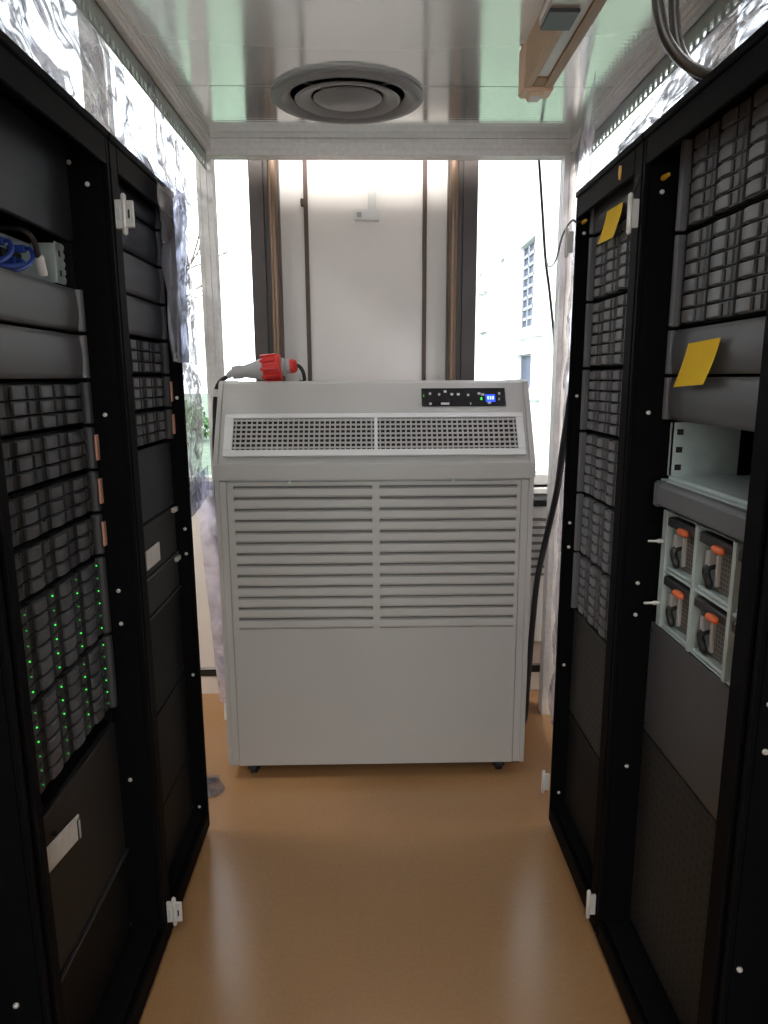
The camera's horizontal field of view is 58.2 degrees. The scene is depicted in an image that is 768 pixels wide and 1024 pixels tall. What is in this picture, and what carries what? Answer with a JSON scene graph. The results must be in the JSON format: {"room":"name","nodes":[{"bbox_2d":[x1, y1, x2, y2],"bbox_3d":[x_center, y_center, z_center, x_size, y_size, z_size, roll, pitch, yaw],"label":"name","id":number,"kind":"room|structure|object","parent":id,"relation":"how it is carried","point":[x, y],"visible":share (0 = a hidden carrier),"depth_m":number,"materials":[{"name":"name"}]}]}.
{"room":"server room","nodes":[
{"label":"server room","id":0,"kind":"room"},
{"bbox_2d":[192,160,546,667],"bbox_3d":[-0.065,-0.741,3.156,5.400,3.250,0.200,0,11,-1],"label":"wall","id":1,"kind":"structure","parent":0,"point":[366,277],"depth_m":3.00,"materials":[{"name":"white paint"}]},
{"bbox_2d":[77,11,212,496],"bbox_3d":[-1.480,-1.171,2.987,1.872,2.230,0.150,0,11,-1],"label":"window","id":2,"kind":"structure","parent":1,"relation":"in","point":[90,82],"depth_m":2.88,"materials":[{"name":"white glass"}]},
{"bbox_2d":[247,160,285,380],"bbox_3d":[-0.503,-1.191,2.989,0.122,2.200,0.219,0,11,-1],"label":"trim","id":3,"kind":"structure","parent":1,"relation":"attached to","point":[263,175],"depth_m":2.92,"materials":[{"name":"brown metal"}]},
{"bbox_2d":[300,198,303,206],"bbox_3d":[-0.347,-1.312,2.926,0.014,0.030,0.022,0,11,-1],"label":"latch","id":4,"kind":"object","parent":1,"relation":"attached to","point":[301,199],"visible":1,"depth_m":2.92,"materials":[{"name":"brown"}]},
{"bbox_2d":[302,160,311,380],"bbox_3d":[-0.331,-0.783,3.036,0.018,3.120,0.008,0,11,-1],"label":"trim","id":5,"kind":"structure","parent":1,"relation":"attached to","point":[305,191],"depth_m":2.98,"materials":[{"name":"brown"}]},
{"bbox_2d":[354,160,378,221],"bbox_3d":[-0.076,-1.772,2.837,0.108,1.084,0.033,0,11,-1],"label":"electrical outlet","id":6,"kind":"object","parent":1,"relation":"attached to","point":[371,214],"visible":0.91,"depth_m":2.92,"materials":[{"name":"white plastic"}]},
{"bbox_2d":[201,663,539,693],"bbox_3d":[-0.056,0.809,3.348,5.400,0.132,0.016,0,11,-1],"label":"baseboard","id":7,"kind":"structure","parent":1,"relation":"attached to","point":[209,683],"depth_m":3.34,"materials":[{"name":"white paint"}]},
{"bbox_2d":[422,160,426,379],"bbox_3d":[0.176,-0.787,3.046,0.018,3.120,0.008,0,11,-1],"label":"trim","id":8,"kind":"structure","parent":1,"relation":"attached to","point":[424,226],"depth_m":2.99,"materials":[{"name":"brown"}]},
{"bbox_2d":[445,160,478,379],"bbox_3d":[0.331,-1.198,3.004,0.123,2.200,0.219,0,11,-1],"label":"trim","id":9,"kind":"structure","parent":1,"relation":"attached to","point":[462,175],"depth_m":2.94,"materials":[{"name":"brown metal"}]},
{"bbox_2d":[534,0,738,493],"bbox_3d":[1.328,-1.194,3.040,1.911,2.230,0.150,0,11,-1],"label":"window","id":10,"kind":"structure","parent":1,"relation":"in","point":[541,479],"depth_m":2.90,"materials":[{"name":"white glass"}]},
{"bbox_2d":[138,690,631,1023],"bbox_3d":[0.006,1.508,0.364,5.400,0.100,6.540,0,11,-1],"label":"floor","id":11,"kind":"structure","parent":0,"point":[392,893],"depth_m":2.00,"materials":[{"name":"brown laminate"}]},
{"bbox_2d":[0,566,52,1023],"bbox_3d":[-1.023,0.340,0.773,0.924,2.006,0.588,0,11,-1],"label":"rack","id":12,"kind":"object","parent":11,"relation":"on","point":[24,987],"visible":1,"depth_m":1.12,"materials":[{"name":"black metal"}]},
{"bbox_2d":[0,29,182,1023],"bbox_3d":[-1.017,0.223,1.372,0.960,2.006,0.596,0,11,-1],"label":"rack","id":13,"kind":"object","parent":11,"relation":"on","point":[90,258],"visible":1,"depth_m":1.54,"materials":[{"name":"black metal"}]},
{"bbox_2d":[0,232,66,284],"bbox_3d":[-0.885,-0.488,1.261,0.401,0.084,0.467,0,11,-1],"label":"switch","id":14,"kind":"object","parent":13,"relation":"in","point":[53,254],"visible":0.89,"depth_m":1.45,"materials":[{"name":"metal"}]},
{"bbox_2d":[0,236,13,263],"bbox_3d":[-0.703,-0.464,1.217,0.058,0.062,0.128,0,11,-1],"label":"lead","id":15,"kind":"object","parent":14,"relation":"attached to","point":[3,240],"visible":1,"depth_m":1.26,"materials":[{"name":"blue plastic"}]},
{"bbox_2d":[0,256,25,268],"bbox_3d":[-0.704,-0.459,1.259,0.058,0.033,0.129,0,11,-1],"label":"lead","id":16,"kind":"object","parent":14,"relation":"attached to","point":[12,262],"visible":0.97,"depth_m":1.30,"materials":[{"name":"blue plastic"}]},
{"bbox_2d":[6,245,34,271],"bbox_3d":[-0.704,-0.480,1.296,0.058,0.062,0.128,0,11,-1],"label":"lead","id":17,"kind":"object","parent":14,"relation":"attached to","point":[17,248],"visible":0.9,"depth_m":1.34,"materials":[{"name":"blue plastic"}]},
{"bbox_2d":[0,224,47,275],"bbox_3d":[-0.702,-0.505,1.329,0.094,0.091,0.039,-7,13,-31],"label":"lead","id":18,"kind":"object","parent":14,"relation":"attached to","point":[40,260],"visible":1,"depth_m":1.33,"materials":[{"name":"black rubber"}]},
{"bbox_2d":[0,95,72,240],"bbox_3d":[-0.669,-0.630,1.224,0.015,0.193,0.498,0,11,-1],"label":"panel","id":19,"kind":"object","parent":13,"relation":"attached to","point":[34,187],"visible":1,"depth_m":1.31,"materials":[{"name":"metal"}]},
{"bbox_2d":[0,267,85,331],"bbox_3d":[-0.807,-0.392,1.268,0.316,0.090,0.496,0,11,-1],"label":"panel","id":20,"kind":"object","parent":13,"relation":"in","point":[27,301],"visible":1,"depth_m":1.32,"materials":[{"name":"grey metal"}]},
{"bbox_2d":[0,324,89,378],"bbox_3d":[-0.806,-0.296,1.286,0.316,0.094,0.496,0,11,-1],"label":"panel","id":21,"kind":"object","parent":13,"relation":"in","point":[25,353],"visible":1,"depth_m":1.32,"materials":[{"name":"grey metal"}]},
{"bbox_2d":[0,382,93,435],"bbox_3d":[-0.906,-0.196,1.304,0.516,0.093,0.496,0,11,-1],"label":"array","id":22,"kind":"object","parent":13,"relation":"in","point":[25,407],"visible":0.99,"depth_m":1.34,"materials":[{"name":"black"}]},
{"bbox_2d":[1,426,99,492],"bbox_3d":[-0.904,-0.098,1.324,0.520,0.095,0.498,0,11,-1],"label":"array","id":23,"kind":"object","parent":13,"relation":"in","point":[34,457],"visible":0.92,"depth_m":1.36,"materials":[{"name":"black"}]},
{"bbox_2d":[7,471,103,546],"bbox_3d":[-0.903,0.000,1.343,0.520,0.093,0.498,0,11,-1],"label":"array","id":24,"kind":"object","parent":13,"relation":"in","point":[39,508],"visible":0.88,"depth_m":1.38,"materials":[{"name":"black"}]},
{"bbox_2d":[13,513,106,601],"bbox_3d":[-0.903,0.098,1.362,0.520,0.095,0.498,0,11,-1],"label":"array","id":25,"kind":"object","parent":13,"relation":"in","point":[40,560],"visible":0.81,"depth_m":1.40,"materials":[{"name":"black metal"}]},
{"bbox_2d":[20,556,111,701],"bbox_3d":[-0.904,0.243,1.389,0.516,0.187,0.496,0,11,-1],"label":"array","id":26,"kind":"object","parent":13,"relation":"in","point":[60,620],"visible":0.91,"depth_m":1.42,"materials":[{"name":"black"}]},
{"bbox_2d":[31,634,117,793],"bbox_3d":[-0.903,0.431,1.426,0.516,0.184,0.496,0,11,-1],"label":"array","id":27,"kind":"object","parent":13,"relation":"in","point":[78,698],"visible":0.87,"depth_m":1.46,"materials":[{"name":"black metal"}]},
{"bbox_2d":[41,721,128,982],"bbox_3d":[-0.906,0.737,1.485,0.608,0.364,0.492,0,11,-1],"label":"blank panel","id":28,"kind":"object","parent":13,"relation":"in","point":[82,806],"visible":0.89,"depth_m":1.51,"materials":[{"name":"black metal"}]},
{"bbox_2d":[62,857,131,1023],"bbox_3d":[-0.661,1.030,1.547,0.015,0.221,0.498,0,11,-1],"label":"panel","id":29,"kind":"object","parent":13,"relation":"attached to","point":[84,984],"visible":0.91,"depth_m":1.59,"materials":[{"name":"grey metal"}]},
{"bbox_2d":[106,131,209,940],"bbox_3d":[-1.046,0.123,1.890,0.924,2.006,0.492,0,11,-1],"label":"rack","id":30,"kind":"object","parent":11,"relation":"on","point":[123,164],"visible":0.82,"depth_m":2.03,"materials":[{"name":"black metal"}]},
{"bbox_2d":[118,178,160,229],"bbox_3d":[-0.784,-0.790,1.728,0.316,0.071,0.441,0,11,-1],"label":"panel","id":31,"kind":"object","parent":30,"relation":"in","point":[145,212],"visible":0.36,"depth_m":1.82,"materials":[{"name":"metal"}]},
{"bbox_2d":[121,218,162,266],"bbox_3d":[-0.783,-0.703,1.745,0.316,0.094,0.441,0,11,-1],"label":"panel","id":32,"kind":"object","parent":30,"relation":"in","point":[143,243],"visible":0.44,"depth_m":1.83,"materials":[{"name":"metal"}]},
{"bbox_2d":[123,251,164,303],"bbox_3d":[-0.783,-0.604,1.764,0.316,0.096,0.441,0,11,-1],"label":"panel","id":33,"kind":"object","parent":30,"relation":"in","point":[143,281],"visible":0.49,"depth_m":1.82,"materials":[{"name":"black metal"}]},
{"bbox_2d":[126,295,167,339],"bbox_3d":[-0.783,-0.505,1.784,0.316,0.094,0.441,0,11,-1],"label":"panel","id":34,"kind":"object","parent":30,"relation":"in","point":[146,320],"visible":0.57,"depth_m":1.85,"materials":[{"name":"black metal"}]},
{"bbox_2d":[129,338,169,373],"bbox_3d":[-0.882,-0.406,1.801,0.516,0.090,0.441,0,11,-1],"label":"array","id":35,"kind":"object","parent":30,"relation":"in","point":[146,358],"visible":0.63,"depth_m":1.88,"materials":[{"name":"black metal"}]},
{"bbox_2d":[132,376,173,410],"bbox_3d":[-0.880,-0.312,1.820,0.520,0.089,0.443,0,11,-1],"label":"array","id":36,"kind":"object","parent":30,"relation":"in","point":[148,391],"visible":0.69,"depth_m":1.91,"materials":[{"name":"black metal"}]},
{"bbox_2d":[135,409,175,446],"bbox_3d":[-0.879,-0.219,1.838,0.520,0.089,0.443,0,11,-1],"label":"array","id":37,"kind":"object","parent":30,"relation":"in","point":[151,424],"visible":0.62,"depth_m":1.93,"materials":[{"name":"black"}]},
{"bbox_2d":[138,442,173,522],"bbox_3d":[-0.641,-0.076,1.870,0.015,0.190,0.443,0,11,-1],"label":"panel","id":38,"kind":"object","parent":30,"relation":"attached to","point":[155,469],"visible":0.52,"depth_m":1.93,"materials":[{"name":"metal"}]},
{"bbox_2d":[131,152,188,362],"bbox_3d":[-0.632,-0.710,1.920,0.141,0.575,0.315,0,11,-1],"label":"plastic sheet","id":39,"kind":"object","parent":30,"relation":"hanging from","point":[176,288],"visible":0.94,"depth_m":1.92,"materials":[{"name":"clear plastic"}]},
{"bbox_2d":[143,506,178,581],"bbox_3d":[-0.880,0.097,1.899,0.516,0.148,0.437,0,11,-1],"label":"server","id":40,"kind":"object","parent":30,"relation":"in","point":[160,542],"visible":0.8,"depth_m":1.96,"materials":[{"name":"black metal"}]},
{"bbox_2d":[147,555,180,620],"bbox_3d":[-0.879,0.225,1.924,0.516,0.106,0.437,0,11,-1],"label":"server","id":41,"kind":"object","parent":30,"relation":"in","point":[164,582],"visible":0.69,"depth_m":1.99,"materials":[{"name":"black metal"}]},
{"bbox_2d":[150,588,183,712],"bbox_3d":[-0.639,0.416,1.966,0.015,0.276,0.443,0,11,-1],"label":"panel","id":42,"kind":"object","parent":30,"relation":"attached to","point":[166,626],"visible":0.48,"depth_m":2.02,"materials":[{"name":"grey metal"}]},
{"bbox_2d":[157,673,189,804],"bbox_3d":[-0.638,0.691,2.019,0.015,0.275,0.443,0,11,-1],"label":"panel","id":43,"kind":"object","parent":30,"relation":"attached to","point":[172,720],"visible":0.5,"depth_m":2.08,"materials":[{"name":"grey metal"}]},
{"bbox_2d":[163,753,192,870],"bbox_3d":[-0.637,0.934,2.066,0.015,0.210,0.443,0,11,-1],"label":"panel","id":44,"kind":"object","parent":30,"relation":"attached to","point":[178,806],"visible":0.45,"depth_m":2.12,"materials":[{"name":"grey metal"}]},
{"bbox_2d":[207,777,217,796],"bbox_3d":[-0.675,1.023,2.580,0.170,0.004,0.140,0,11,-1],"label":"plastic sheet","id":45,"kind":"object","parent":11,"relation":"on","point":[213,779],"visible":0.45,"depth_m":2.61,"materials":[{"name":"grey plastic"}]},
{"bbox_2d":[212,379,535,772],"bbox_3d":[-0.035,0.239,2.720,1.127,1.491,0.472,0,11,-1],"label":"air conditioner","id":46,"kind":"object","parent":11,"relation":"on","point":[374,538],"visible":1,"depth_m":2.49,"materials":[{"name":"grey metal"}]},
{"bbox_2d":[212,353,305,524],"bbox_3d":[-0.473,0.176,2.770,0.368,1.582,0.170,2,11,9],"label":"plug","id":47,"kind":"object","parent":46,"relation":"on","point":[271,367],"visible":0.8,"depth_m":2.57,"materials":[{"name":"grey plastic"}]},
{"bbox_2d":[222,412,525,456],"bbox_3d":[-0.033,-0.274,2.439,1.061,0.145,0.091,0,11,-1],"label":"grille","id":48,"kind":"object","parent":46,"relation":"attached to","point":[244,434],"depth_m":2.44,"materials":[{"name":"grey metal"}]},
{"bbox_2d":[95,0,715,719],"bbox_3d":[0.062,-0.001,1.570,1.510,2.400,2.780,0,11,-1],"label":"frame","id":49,"kind":"object","parent":11,"relation":"on","point":[564,150],"visible":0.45,"depth_m":2.67,"materials":[{"name":"metal"}]},
{"bbox_2d":[0,0,153,172],"bbox_3d":[-0.659,-0.917,1.118,0.096,0.311,1.670,0,11,-1],"label":"plastic sheet","id":50,"kind":"object","parent":49,"relation":"hanging from","point":[59,75],"visible":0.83,"depth_m":1.45,"materials":[{"name":"plastic"}]},
{"bbox_2d":[72,0,205,169],"bbox_3d":[-0.677,-1.089,1.323,0.042,0.062,2.700,0,11,-1],"label":"duct","id":51,"kind":"object","parent":49,"relation":"attached to","point":[90,9],"visible":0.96,"depth_m":1.85,"materials":[{"name":"grey metal"}]},
{"bbox_2d":[148,77,204,505],"bbox_3d":[-0.703,-0.653,2.400,0.049,1.320,0.738,-2,11,-8],"label":"plastic sheet","id":52,"kind":"object","parent":49,"relation":"hanging from","point":[193,340],"visible":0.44,"depth_m":2.55,"materials":[{"name":"plastic"}]},
{"bbox_2d":[190,465,208,515],"bbox_3d":[-0.684,-0.071,2.525,0.010,0.120,0.694,-2,11,-7],"label":"plastic sheet","id":53,"kind":"object","parent":52,"relation":"attached to","point":[193,488],"visible":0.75,"depth_m":2.44,"materials":[{"name":"clear plastic"}]},
{"bbox_2d":[197,481,224,693],"bbox_3d":[-0.717,0.359,2.963,0.142,0.990,0.020,2,11,14],"label":"plastic sheet","id":54,"kind":"object","parent":52,"relation":"hanging from","point":[206,512],"visible":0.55,"depth_m":2.95,"materials":[{"name":"plastic"}]},
{"bbox_2d":[175,85,613,138],"bbox_3d":[0.034,-1.401,2.440,1.510,0.016,0.538,0,11,-1],"label":"ceiling panel","id":55,"kind":"object","parent":49,"relation":"on","point":[445,112],"visible":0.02,"depth_m":2.42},
{"bbox_2d":[271,68,423,124],"bbox_3d":[-0.118,-1.344,2.248,0.496,0.027,0.436,0,11,-1],"label":"diffuser","id":56,"kind":"object","parent":55,"relation":"attached to","point":[344,96],"visible":1,"depth_m":2.21,"materials":[{"name":"grey metal"}]},
{"bbox_2d":[118,0,686,86],"bbox_3d":[0.061,-1.136,1.073,1.510,0.016,2.238,0,11,-1],"label":"ceiling","id":57,"kind":"structure","parent":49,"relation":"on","point":[196,42],"depth_m":1.86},
{"bbox_2d":[518,0,606,101],"bbox_3d":[0.441,-1.062,1.086,0.088,0.130,1.780,0,11,-1],"label":"light","id":58,"kind":"object","parent":57,"relation":"attached to","point":[544,56],"visible":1,"depth_m":1.75,"materials":[{"name":"beige plastic"}]},
{"bbox_2d":[539,0,584,30],"bbox_3d":[0.379,-1.061,1.429,0.072,0.032,0.195,0,11,-1],"label":"box","id":59,"kind":"object","parent":58,"relation":"attached to","point":[556,15],"visible":1,"depth_m":1.46,"materials":[{"name":"silver metal"}]},
{"bbox_2d":[538,0,592,75],"bbox_3d":[0.440,-1.013,1.035,0.032,0.016,1.640,0,11,-1],"label":"diffuser","id":60,"kind":"object","parent":58,"relation":"attached to","point":[562,44],"depth_m":1.66,"materials":[{"name":"white"}]},
{"bbox_2d":[538,160,553,337],"bbox_3d":[0.702,-0.283,2.972,0.190,2.489,0.022,-1,11,-6],"label":"hanging cable","id":61,"kind":"object","parent":49,"relation":"hanging from","point":[539,161],"visible":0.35,"depth_m":2.81,"materials":[{"name":"black rubber"}]},
{"bbox_2d":[548,71,595,725],"bbox_3d":[0.672,-0.190,2.514,0.035,2.285,0.762,2,11,11],"label":"plastic sheet","id":62,"kind":"object","parent":49,"relation":"hanging from","point":[589,139],"visible":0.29,"depth_m":2.63,"materials":[{"name":"plastic"}]},
{"bbox_2d":[575,0,743,169],"bbox_3d":[0.791,-1.101,1.351,0.042,0.062,2.700,0,11,-1],"label":"duct","id":63,"kind":"object","parent":49,"relation":"attached to","point":[719,8],"visible":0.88,"depth_m":1.91,"materials":[{"name":"grey metal"}]},
{"bbox_2d":[610,0,767,161],"bbox_3d":[0.711,-0.928,1.138,0.226,0.311,1.660,0,11,-1],"label":"plastic sheet","id":64,"kind":"object","parent":49,"relation":"hanging from","point":[686,81],"visible":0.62,"depth_m":1.54,"materials":[{"name":"plastic"}]},
{"bbox_2d":[528,495,546,641],"bbox_3d":[1.058,0.406,3.205,0.950,0.968,0.150,0,11,-1],"label":"convector","id":65,"kind":"object","parent":11,"relation":"on","point":[539,501],"visible":0.02,"depth_m":3.10,"materials":[{"name":"white metal"}]},
{"bbox_2d":[533,495,546,505],"bbox_3d":[1.056,-0.055,3.115,0.950,0.028,0.150,0,11,-1],"label":"grille","id":66,"kind":"object","parent":65,"relation":"attached to","point":[538,500],"depth_m":3.04,"materials":[{"name":"black metal"}]},
{"bbox_2d":[525,394,567,722],"bbox_3d":[0.615,0.187,2.629,0.137,1.629,0.850,-1,11,-4],"label":"power cable","id":67,"kind":"object","parent":11,"relation":"on","point":[561,457],"visible":0.52,"depth_m":2.81,"materials":[{"name":"black rubber"}]},
{"bbox_2d":[541,132,645,931],"bbox_3d":[1.008,0.104,1.939,0.945,2.006,0.514,0,11,-1],"label":"rack","id":68,"kind":"object","parent":11,"relation":"on","point":[585,875],"visible":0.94,"depth_m":2.01,"materials":[{"name":"black metal"}]},
{"bbox_2d":[545,219,581,266],"bbox_3d":[0.600,-0.917,2.389,0.028,0.067,0.888,1,11,7],"label":"earth wire","id":69,"kind":"object","parent":68,"relation":"attached to","point":[574,220],"visible":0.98,"depth_m":2.25,"materials":[{"name":"black rubber"}]},
{"bbox_2d":[565,711,598,864],"bbox_3d":[0.617,0.860,2.078,0.015,0.339,0.443,0,11,-1],"label":"panel","id":70,"kind":"object","parent":68,"relation":"attached to","point":[582,768],"visible":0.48,"depth_m":2.13,"materials":[{"name":"grey metal"}]},
{"bbox_2d":[569,609,605,756],"bbox_3d":[0.615,0.519,2.011,0.015,0.344,0.443,0,11,-1],"label":"panel","id":71,"kind":"object","parent":68,"relation":"attached to","point":[589,647],"visible":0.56,"depth_m":2.06,"materials":[{"name":"grey metal"}]},
{"bbox_2d":[571,552,609,638],"bbox_3d":[0.853,0.252,1.964,0.516,0.180,0.441,0,11,-1],"label":"array","id":72,"kind":"object","parent":68,"relation":"in","point":[590,583],"visible":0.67,"depth_m":2.01,"materials":[{"name":"black"}]},
{"bbox_2d":[574,493,613,574],"bbox_3d":[0.852,0.070,1.929,0.516,0.180,0.441,0,11,-1],"label":"array","id":73,"kind":"object","parent":68,"relation":"in","point":[594,518],"visible":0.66,"depth_m":1.98,"materials":[{"name":"black"}]},
{"bbox_2d":[577,432,618,506],"bbox_3d":[0.852,-0.114,1.893,0.516,0.182,0.441,0,11,-1],"label":"array","id":74,"kind":"object","parent":68,"relation":"in","point":[597,458],"visible":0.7,"depth_m":1.94,"materials":[{"name":"black metal"}]},
{"bbox_2d":[580,368,622,436],"bbox_3d":[0.851,-0.296,1.857,0.516,0.178,0.441,0,11,-1],"label":"array","id":75,"kind":"object","parent":68,"relation":"in","point":[605,385],"visible":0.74,"depth_m":1.91,"materials":[{"name":"black metal"}]},
{"bbox_2d":[583,293,626,366],"bbox_3d":[0.850,-0.479,1.822,0.516,0.182,0.441,0,11,-1],"label":"array","id":76,"kind":"object","parent":68,"relation":"in","point":[608,319],"visible":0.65,"depth_m":1.88,"materials":[{"name":"black metal"}]},
{"bbox_2d":[586,219,630,301],"bbox_3d":[0.849,-0.660,1.787,0.516,0.175,0.441,0,11,-1],"label":"array","id":77,"kind":"object","parent":68,"relation":"in","point":[608,261],"visible":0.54,"depth_m":1.85,"materials":[{"name":"black metal"}]},
{"bbox_2d":[589,178,633,234],"bbox_3d":[0.748,-0.798,1.758,0.316,0.091,0.441,0,11,-1],"label":"panel","id":78,"kind":"object","parent":68,"relation":"in","point":[598,213],"visible":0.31,"depth_m":1.82,"materials":[{"name":"grey metal"}]},
{"bbox_2d":[598,202,622,243],"bbox_3d":[0.580,-0.739,1.776,0.016,0.083,0.145,0,11,-1],"label":"sticky note","id":79,"kind":"object","parent":78,"relation":"attached to","point":[613,215],"visible":1,"depth_m":1.77,"materials":[{"name":"yellow paper"}]},
{"bbox_2d":[618,165,621,179],"bbox_3d":[0.557,-0.801,1.629,0.002,0.034,0.019,0,11,-1],"label":"paper tag","id":80,"kind":"object","parent":68,"relation":"attached to","point":[620,167],"visible":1,"depth_m":1.63,"materials":[{"name":"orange paper"}]},
{"bbox_2d":[585,20,767,1023],"bbox_3d":[1.019,0.207,1.407,0.945,2.006,0.598,0,11,-1],"label":"rack","id":81,"kind":"object","parent":11,"relation":"on","point":[737,78],"visible":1,"depth_m":1.56,"materials":[{"name":"black metal"}]},
{"bbox_2d":[630,731,715,1023],"bbox_3d":[0.662,0.862,1.541,0.015,0.541,0.498,0,11,-1],"label":"panel","id":82,"kind":"object","parent":81,"relation":"attached to","point":[674,841],"visible":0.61,"depth_m":1.57,"materials":[{"name":"grey metal"}]},
{"bbox_2d":[651,0,712,78],"bbox_3d":[0.691,-0.956,1.203,0.459,0.386,0.028,-1,11,-5],"label":"conduit","id":83,"kind":"object","parent":81,"relation":"on","point":[669,44],"visible":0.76,"depth_m":1.21,"materials":[{"name":"grey"}]},
{"bbox_2d":[668,0,701,81],"bbox_3d":[0.711,-0.962,1.233,0.416,0.386,0.029,-1,11,-5],"label":"conduit","id":84,"kind":"object","parent":81,"relation":"on","point":[674,18],"visible":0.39,"depth_m":1.23,"materials":[{"name":"grey plastic"}]},
{"bbox_2d":[644,621,729,819],"bbox_3d":[0.660,0.452,1.462,0.015,0.282,0.498,0,11,-1],"label":"panel","id":85,"kind":"object","parent":81,"relation":"attached to","point":[686,704],"visible":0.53,"depth_m":1.49,"materials":[{"name":"grey metal"}]},
{"bbox_2d":[643,509,743,685],"bbox_3d":[0.861,0.173,1.397,0.490,0.278,0.469,0,11,-1],"label":"enclosure","id":86,"kind":"object","parent":81,"relation":"in","point":[700,569],"visible":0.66,"depth_m":1.44,"materials":[{"name":"metal"}]},
{"bbox_2d":[653,422,749,541],"bbox_3d":[0.865,-0.067,1.361,0.500,0.193,0.484,0,11,-1],"label":"chassis","id":87,"kind":"object","parent":81,"relation":"in","point":[702,459],"visible":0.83,"depth_m":1.54,"materials":[{"name":"metal"}]},
{"bbox_2d":[661,475,749,509],"bbox_3d":[0.876,-0.037,1.356,0.478,0.012,0.462,0,11,-1],"label":"tray","id":88,"kind":"object","parent":87,"relation":"on","point":[733,490],"depth_m":1.43,"materials":[{"name":"metal"}]},
{"bbox_2d":[662,376,759,431],"bbox_3d":[0.796,-0.214,1.335,0.316,0.096,0.496,0,11,-1],"label":"panel","id":89,"kind":"object","parent":81,"relation":"in","point":[721,401],"visible":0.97,"depth_m":1.34,"materials":[{"name":"grey metal"}]},
{"bbox_2d":[665,316,765,373],"bbox_3d":[0.796,-0.314,1.316,0.316,0.097,0.496,0,11,-1],"label":"panel","id":90,"kind":"object","parent":81,"relation":"in","point":[739,351],"visible":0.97,"depth_m":1.30,"materials":[{"name":"grey metal"}]},
{"bbox_2d":[673,337,720,386],"bbox_3d":[0.624,-0.297,1.385,0.016,0.094,0.163,0,11,-1],"label":"sticky note","id":91,"kind":"object","parent":90,"relation":"attached to","point":[699,357],"visible":1,"depth_m":1.38,"materials":[{"name":"yellow paper"}]},
{"bbox_2d":[668,199,767,326],"bbox_3d":[0.895,-0.463,1.288,0.516,0.194,0.496,0,11,-1],"label":"array","id":92,"kind":"object","parent":81,"relation":"in","point":[724,274],"visible":1,"depth_m":1.32,"materials":[{"name":"black"}]},
{"bbox_2d":[675,83,767,232],"bbox_3d":[0.894,-0.655,1.251,0.516,0.184,0.496,0,11,-1],"label":"array","id":93,"kind":"object","parent":81,"relation":"in","point":[728,160],"visible":1,"depth_m":1.30,"materials":[{"name":"black"}]},
{"bbox_2d":[716,532,767,1023],"bbox_3d":[1.042,0.323,0.809,0.924,2.006,0.584,0,11,-1],"label":"rack","id":94,"kind":"object","parent":11,"relation":"on","point":[743,995],"visible":1,"depth_m":1.14,"materials":[{"name":"black metal"}]},
{"label":"outside","id":95,"kind":"structure","parent":0,"visible":0},
{"bbox_2d":[184,393,537,474],"bbox_3d":[-0.926,-7.059,46.264,120.000,0.100,86.460,0,11,-1],"label":"ground","id":96,"kind":"structure","parent":95,"point":[206,456],"depth_m":18.89,"materials":[{"name":"green plant"}]},
{"bbox_2d":[185,400,209,439],"bbox_3d":[-6.630,-2.859,20.750,2.852,1.457,2.748,0,11,-1],"label":"shrub","id":97,"kind":"object","parent":96,"relation":"on","point":[199,415],"visible":0.17,"depth_m":20.65,"materials":[{"name":"green plant"}]},
{"bbox_2d":[179,160,250,305],"bbox_3d":[-3.781,-2.820,10.759,4.408,5.166,3.948,0,11,-1],"label":"tree","id":98,"kind":"object","parent":96,"relation":"on","point":[197,253],"visible":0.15,"depth_m":10.03,"materials":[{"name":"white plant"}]},
{"bbox_2d":[474,0,767,472],"bbox_3d":[7.664,-9.151,25.124,10.180,12.000,37.500,0,11,-1],"label":"building","id":99,"kind":"structure","parent":96,"relation":"on","point":[514,340],"depth_m":14.48,"materials":[{"name":"grey"}]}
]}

